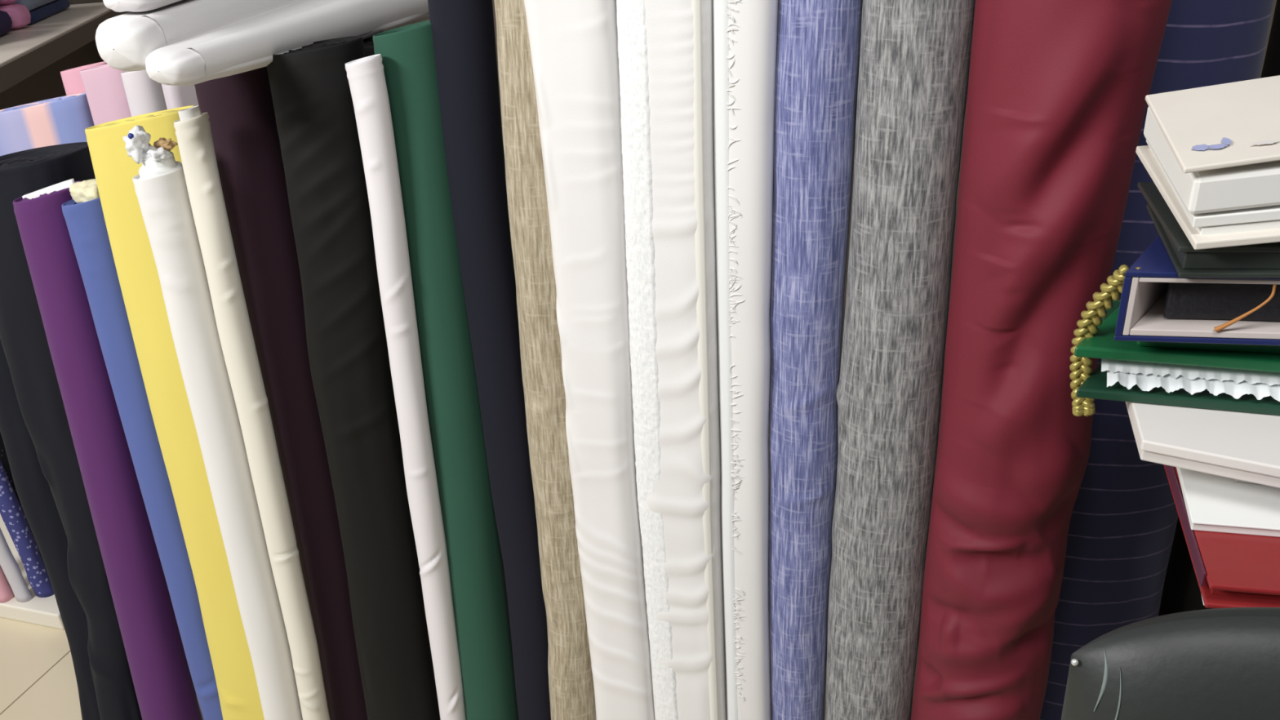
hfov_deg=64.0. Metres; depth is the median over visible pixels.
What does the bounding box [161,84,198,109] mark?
roll
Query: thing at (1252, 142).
print
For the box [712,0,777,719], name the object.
roll
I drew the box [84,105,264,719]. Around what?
roll
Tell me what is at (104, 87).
roll
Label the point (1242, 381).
book
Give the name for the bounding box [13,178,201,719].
roll
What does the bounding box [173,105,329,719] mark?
roll
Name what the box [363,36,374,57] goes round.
roll
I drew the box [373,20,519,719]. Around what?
roll
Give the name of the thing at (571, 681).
roll
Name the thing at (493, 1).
wall
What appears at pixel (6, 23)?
folded cloth
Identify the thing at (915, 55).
roll
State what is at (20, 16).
folded cloth
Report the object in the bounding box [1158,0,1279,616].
roll
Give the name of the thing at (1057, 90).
roll
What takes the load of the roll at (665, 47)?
on the floor
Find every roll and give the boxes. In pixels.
[0,92,94,155]
[0,142,142,719]
[0,338,100,719]
[0,431,44,564]
[0,459,54,597]
[0,528,32,602]
[0,564,14,603]
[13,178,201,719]
[60,61,106,95]
[61,178,222,719]
[80,63,131,125]
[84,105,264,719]
[120,69,167,116]
[122,124,302,719]
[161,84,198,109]
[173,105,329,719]
[194,66,368,719]
[266,35,440,719]
[345,53,466,719]
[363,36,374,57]
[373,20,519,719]
[427,0,551,719]
[493,0,595,719]
[524,0,655,719]
[616,0,727,719]
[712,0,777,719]
[768,0,862,719]
[825,0,975,719]
[910,0,1172,719]
[1040,0,1274,719]
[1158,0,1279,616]
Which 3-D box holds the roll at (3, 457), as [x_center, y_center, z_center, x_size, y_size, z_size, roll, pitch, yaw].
[-1.519,0.102,2.357,0.138,0.959,0.050,14,32,31]
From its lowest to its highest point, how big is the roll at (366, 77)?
1.389 m
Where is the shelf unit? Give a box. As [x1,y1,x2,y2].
[0,0,130,110]
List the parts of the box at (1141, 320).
panel, panel, lid panel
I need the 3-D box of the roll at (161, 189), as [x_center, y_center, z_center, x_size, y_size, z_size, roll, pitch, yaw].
[-0.613,0.290,1.592,0.071,1.308,0.117,14,32,31]
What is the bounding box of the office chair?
[1061,607,1279,719]
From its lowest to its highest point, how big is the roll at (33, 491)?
1.123 m
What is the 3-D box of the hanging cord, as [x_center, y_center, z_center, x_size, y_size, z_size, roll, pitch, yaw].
[0.461,-0.039,0.780,0.037,0.040,0.005,2,27,10]
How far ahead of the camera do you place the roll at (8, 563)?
2.44 m
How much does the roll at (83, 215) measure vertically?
1.179 m
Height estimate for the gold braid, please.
0.159 m
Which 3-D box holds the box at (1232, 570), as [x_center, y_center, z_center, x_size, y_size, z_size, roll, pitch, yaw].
[0.601,0.128,0.810,0.327,0.022,0.258,5,28,16]
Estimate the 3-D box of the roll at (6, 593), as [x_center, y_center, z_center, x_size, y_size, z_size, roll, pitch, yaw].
[-1.605,0.163,2.302,0.134,0.909,0.043,14,32,31]
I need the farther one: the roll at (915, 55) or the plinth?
the plinth
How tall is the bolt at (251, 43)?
0.069 m
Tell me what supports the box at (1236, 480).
on the paper pad
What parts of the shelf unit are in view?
panel, panel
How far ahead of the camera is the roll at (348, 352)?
1.43 m
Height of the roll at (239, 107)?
1.362 m
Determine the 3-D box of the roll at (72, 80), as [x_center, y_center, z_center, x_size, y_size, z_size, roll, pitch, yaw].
[-1.034,0.010,2.224,0.116,1.279,0.108,5,28,16]
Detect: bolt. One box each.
[95,0,302,71]
[102,0,182,12]
[145,0,429,86]
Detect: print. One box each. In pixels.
[1191,143,1208,150]
[1208,143,1226,149]
[1221,137,1231,145]
[1249,139,1279,145]
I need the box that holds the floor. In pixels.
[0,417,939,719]
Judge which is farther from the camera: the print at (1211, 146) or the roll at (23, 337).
the roll at (23, 337)
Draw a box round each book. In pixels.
[1074,298,1279,415]
[1137,182,1279,277]
[1163,282,1279,321]
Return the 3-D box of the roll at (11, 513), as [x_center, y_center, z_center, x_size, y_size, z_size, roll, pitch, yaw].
[-1.490,0.155,2.305,0.048,0.909,0.100,-26,35,-37]
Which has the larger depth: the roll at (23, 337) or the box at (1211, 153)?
the roll at (23, 337)
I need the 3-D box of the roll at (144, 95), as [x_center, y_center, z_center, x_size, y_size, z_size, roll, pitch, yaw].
[-0.813,0.098,1.994,0.066,1.306,0.102,5,28,16]
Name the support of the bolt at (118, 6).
on the bolt at (124, 42)
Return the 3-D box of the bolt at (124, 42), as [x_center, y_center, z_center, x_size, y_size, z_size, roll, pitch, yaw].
[-0.479,-0.539,1.480,0.092,0.085,0.793,5,28,16]
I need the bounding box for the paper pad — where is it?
[1176,466,1279,537]
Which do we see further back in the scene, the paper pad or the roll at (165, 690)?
the roll at (165, 690)
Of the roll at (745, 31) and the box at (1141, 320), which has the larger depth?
the roll at (745, 31)
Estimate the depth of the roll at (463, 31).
1.33 m
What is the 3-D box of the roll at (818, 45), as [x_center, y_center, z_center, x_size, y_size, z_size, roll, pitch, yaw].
[0.217,0.246,1.360,0.095,1.504,0.164,5,28,16]
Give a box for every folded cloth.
[0,0,31,29]
[0,10,12,35]
[10,0,70,25]
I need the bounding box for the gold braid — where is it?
[1069,264,1140,417]
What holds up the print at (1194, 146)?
on the box at (1211, 153)
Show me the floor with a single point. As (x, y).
(38, 682)
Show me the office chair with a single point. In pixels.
(1215, 664)
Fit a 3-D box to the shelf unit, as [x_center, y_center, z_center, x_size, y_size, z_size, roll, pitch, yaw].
[-1.661,-0.411,2.776,0.506,1.504,1.170,-8,27,-8]
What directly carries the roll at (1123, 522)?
on the floor
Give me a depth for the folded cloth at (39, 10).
2.78 m
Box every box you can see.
[1114,235,1279,353]
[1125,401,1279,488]
[1135,75,1279,249]
[1163,464,1279,608]
[1234,479,1257,484]
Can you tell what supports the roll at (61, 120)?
on the floor
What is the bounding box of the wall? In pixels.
[424,0,1276,420]
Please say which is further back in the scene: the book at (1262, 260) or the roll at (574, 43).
the roll at (574, 43)
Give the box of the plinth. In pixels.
[0,514,64,629]
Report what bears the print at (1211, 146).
on the box at (1211, 153)
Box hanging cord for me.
[1213,284,1276,332]
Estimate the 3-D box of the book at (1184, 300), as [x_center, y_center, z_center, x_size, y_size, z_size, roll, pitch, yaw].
[0.564,-0.064,0.818,0.289,0.037,0.099,1,27,10]

